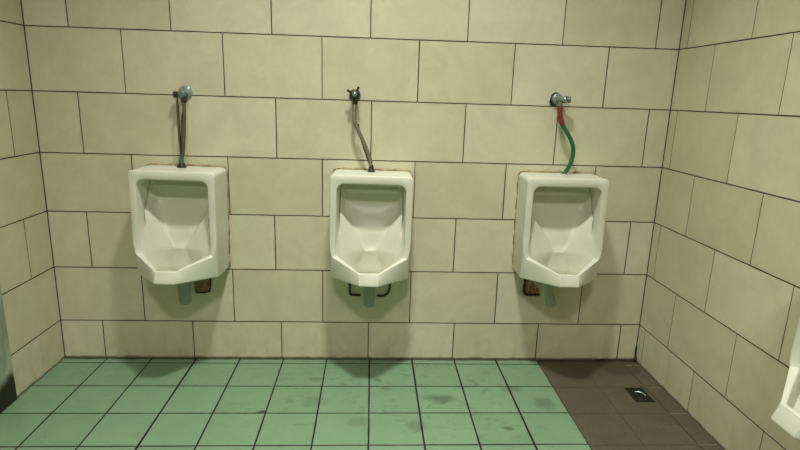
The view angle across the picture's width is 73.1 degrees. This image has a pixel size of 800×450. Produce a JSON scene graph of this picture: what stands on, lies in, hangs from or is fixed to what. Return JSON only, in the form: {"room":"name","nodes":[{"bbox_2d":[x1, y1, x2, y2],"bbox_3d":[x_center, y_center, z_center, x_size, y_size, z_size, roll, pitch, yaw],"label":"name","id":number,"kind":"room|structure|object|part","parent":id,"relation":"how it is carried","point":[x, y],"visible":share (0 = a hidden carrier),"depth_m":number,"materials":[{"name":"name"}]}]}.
{"room":"public restroom","nodes":[
{"label":"public restroom","id":0,"kind":"room"},
{"bbox_2d":[0,0,64,397],"bbox_3d":[-1.526,-0.885,1.934,0.100,3.350,0.346,1,13,-3],"label":"wall","id":1,"kind":"structure","parent":0,"point":[27,274],"depth_m":2.15,"materials":[{"name":"beige tile"}]},
{"bbox_2d":[0,286,16,413],"bbox_3d":[-1.511,-0.855,1.700,0.104,3.300,0.124,1,13,-3],"label":"trim","id":2,"kind":"structure","parent":1,"relation":"attached to","point":[8,395],"depth_m":2.06,"materials":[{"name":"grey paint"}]},
{"bbox_2d":[0,358,591,449],"bbox_3d":[-0.377,1.211,0.305,2.290,0.100,4.600,1,13,-3],"label":"floor","id":3,"kind":"structure","parent":0,"point":[80,403],"depth_m":2.14,"materials":[{"name":"green tile"}]},
{"bbox_2d":[21,0,685,359],"bbox_3d":[-0.152,-0.912,2.226,2.873,3.350,0.100,1,13,-3],"label":"wall","id":4,"kind":"structure","parent":0,"point":[456,94],"depth_m":2.32,"materials":[{"name":"beige tile"}]},
{"bbox_2d":[128,163,230,284],"bbox_3d":[-0.911,-0.002,2.199,0.350,0.458,0.312,2,13,-2],"label":"urinal","id":5,"kind":"object","parent":4,"relation":"attached to","point":[180,216],"visible":1,"depth_m":2.23,"materials":[{"name":"white ceramic"}]},
{"bbox_2d":[136,179,210,271],"bbox_3d":[-0.911,0.013,2.193,0.284,0.396,0.235,2,13,-2],"label":"bowl","id":6,"kind":"object","parent":5,"relation":"on","point":[173,216],"depth_m":2.24,"materials":[{"name":"white ceramic"}]},
{"bbox_2d":[176,96,186,167],"bbox_3d":[-0.897,-0.380,2.210,0.046,0.287,0.041,1,13,-3],"label":"supply hose","id":7,"kind":"object","parent":5,"relation":"attached to","point":[181,164],"visible":1,"depth_m":2.21,"materials":[{"name":"metal"}]},
{"bbox_2d":[178,281,193,304],"bbox_3d":[-0.938,0.261,2.370,0.056,0.161,0.105,1,13,-3],"label":"drain pipe","id":8,"kind":"object","parent":5,"relation":"attached to","point":[184,289],"visible":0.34,"depth_m":2.33,"materials":[{"name":"grey plastic"}]},
{"bbox_2d":[173,86,192,102],"bbox_3d":[-0.887,-0.533,2.200,0.066,0.069,0.060,1,13,-3],"label":"valve","id":9,"kind":"object","parent":4,"relation":"attached to","point":[185,92],"visible":1,"depth_m":2.19,"materials":[{"name":"grey metal"}]},
{"bbox_3d":[-0.905,-0.530,2.193,0.030,0.028,0.028,1,13,-3],"label":"knob","id":10,"kind":"part","parent":9,"relation":"part of","materials":[{"name":"metal"}]},
{"bbox_2d":[194,278,210,292],"bbox_3d":[-0.881,0.255,2.414,0.076,0.106,0.011,1,13,-3],"label":"plate","id":11,"kind":"object","parent":4,"relation":"attached to","point":[201,286],"visible":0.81,"depth_m":2.42,"materials":[{"name":"metal"}]},
{"bbox_2d":[347,86,360,104],"bbox_3d":[-0.191,-0.536,2.234,0.060,0.076,0.062,1,13,-3],"label":"valve","id":12,"kind":"object","parent":4,"relation":"attached to","point":[354,94],"visible":1,"depth_m":2.21,"materials":[{"name":"grey metal"}]},
{"bbox_2d":[349,283,360,295],"bbox_3d":[-0.205,0.258,2.447,0.054,0.136,0.011,1,13,-3],"label":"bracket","id":13,"kind":"object","parent":4,"relation":"attached to","point":[350,294],"visible":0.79,"depth_m":2.46,"materials":[{"name":"metal"}]},
{"bbox_2d":[329,167,413,286],"bbox_3d":[-0.122,0.012,2.243,0.350,0.458,0.312,2,13,-2],"label":"urinal","id":14,"kind":"object","parent":4,"relation":"attached to","point":[370,216],"visible":0.98,"depth_m":2.27,"materials":[{"name":"white ceramic"}]},
{"bbox_2d":[352,104,374,171],"bbox_3d":[-0.150,-0.363,2.262,0.102,0.281,0.040,4,14,10],"label":"supply hose","id":15,"kind":"object","parent":14,"relation":"attached to","point":[357,127],"visible":1,"depth_m":2.25,"materials":[{"name":"metal"}]},
{"bbox_2d":[364,287,374,307],"bbox_3d":[-0.138,0.277,2.416,0.052,0.166,0.103,1,13,-3],"label":"drain pipe","id":16,"kind":"object","parent":14,"relation":"attached to","point":[369,292],"visible":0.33,"depth_m":2.38,"materials":[{"name":"grey plastic"}]},
{"bbox_2d":[336,184,405,273],"bbox_3d":[-0.122,0.027,2.237,0.283,0.396,0.235,2,13,-2],"label":"bowl","id":17,"kind":"object","parent":14,"relation":"on","point":[371,218],"depth_m":2.30,"materials":[{"name":"white ceramic"}]},
{"bbox_2d":[377,284,390,296],"bbox_3d":[-0.073,0.262,2.454,0.063,0.138,0.012,1,13,-3],"label":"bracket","id":18,"kind":"object","parent":4,"relation":"attached to","point":[387,293],"visible":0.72,"depth_m":2.46,"materials":[{"name":"metal"}]},
{"bbox_2d":[522,279,539,295],"bbox_3d":[0.609,0.268,2.493,0.084,0.130,0.017,1,13,-3],"label":"hole","id":19,"kind":"structure","parent":4,"relation":"attached to","point":[528,286],"depth_m":2.50,"materials":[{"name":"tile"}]},
{"bbox_2d":[533,281,555,307],"bbox_3d":[0.663,0.286,2.460,0.079,0.160,0.108,-2,14,-14],"label":"drain pipe","id":20,"kind":"object","parent":4,"relation":"attached to","point":[547,293],"visible":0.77,"depth_m":2.42,"materials":[{"name":"grey plastic"}]},
{"bbox_2d":[533,281,539,287],"bbox_3d":[0.644,0.271,2.468,0.041,0.041,0.084,-5,15,-25],"label":"pipe","id":21,"kind":"object","parent":20,"relation":"attached to","point":[537,284],"depth_m":2.46,"materials":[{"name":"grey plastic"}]},
{"bbox_2d":[549,92,570,106],"bbox_3d":[0.683,-0.529,2.283,0.048,0.062,0.095,-8,16,-35],"label":"valve","id":22,"kind":"object","parent":4,"relation":"attached to","point":[556,98],"visible":1,"depth_m":2.29,"materials":[{"name":"metal"}]},
{"bbox_2d":[512,170,609,287],"bbox_3d":[0.687,0.019,2.283,0.350,0.458,0.312,1,13,-1],"label":"urinal","id":23,"kind":"object","parent":4,"relation":"attached to","point":[559,222],"visible":1,"depth_m":2.31,"materials":[{"name":"white ceramic"}]},
{"bbox_2d":[529,187,600,274],"bbox_3d":[0.687,0.035,2.277,0.284,0.396,0.235,1,13,-1],"label":"bowl","id":24,"kind":"object","parent":23,"relation":"on","point":[565,222],"depth_m":2.33,"materials":[{"name":"white ceramic"}]},
{"bbox_2d":[557,105,574,174],"bbox_3d":[0.703,-0.356,2.297,0.091,0.296,0.028,5,14,11],"label":"supply hose","id":25,"kind":"object","parent":23,"relation":"attached to","point":[560,108],"visible":0.99,"depth_m":2.29,"materials":[{"name":"green rubber"}]},
{"bbox_2d":[537,360,722,449],"bbox_3d":[1.007,1.236,0.381,0.484,0.100,4.600,1,13,-3],"label":"floor","id":26,"kind":"structure","parent":0,"point":[594,393],"depth_m":2.19,"materials":[{"name":"brown tile"}]},
{"bbox_2d":[594,344,636,361],"bbox_3d":[1.041,0.614,2.593,0.210,0.097,0.025,1,13,-3],"label":"corner grime","id":27,"kind":"structure","parent":26,"relation":"on","point":[634,359],"depth_m":2.60,"materials":[{"name":"black"}]},
{"bbox_2d":[625,388,654,401],"bbox_3d":[1.022,0.721,2.304,0.080,0.011,0.108,1,13,-3],"label":"floor drain","id":28,"kind":"object","parent":26,"relation":"on","point":[638,394],"visible":1,"depth_m":2.30,"materials":[{"name":"black metal"}]},
{"bbox_2d":[636,0,799,449],"bbox_3d":[1.347,-0.339,0.020,0.100,3.350,4.600,1,13,-3],"label":"wall","id":29,"kind":"structure","parent":0,"point":[720,314],"depth_m":1.94,"materials":[{"name":"beige tile"}]},
{"bbox_2d":[771,317,799,439],"bbox_3d":[1.069,0.289,1.244,0.312,0.458,0.350,1,13,-3],"label":"urinal","id":30,"kind":"object","parent":29,"relation":"attached to","point":[786,415],"visible":1,"depth_m":1.34,"materials":[{"name":"white ceramic"}]},
{"bbox_2d":[787,372,799,413],"bbox_3d":[1.060,0.303,1.246,0.235,0.396,0.284,1,13,-3],"label":"bowl","id":31,"kind":"object","parent":30,"relation":"on","point":[793,378],"depth_m":1.36,"materials":[{"name":"white ceramic"}]}
]}

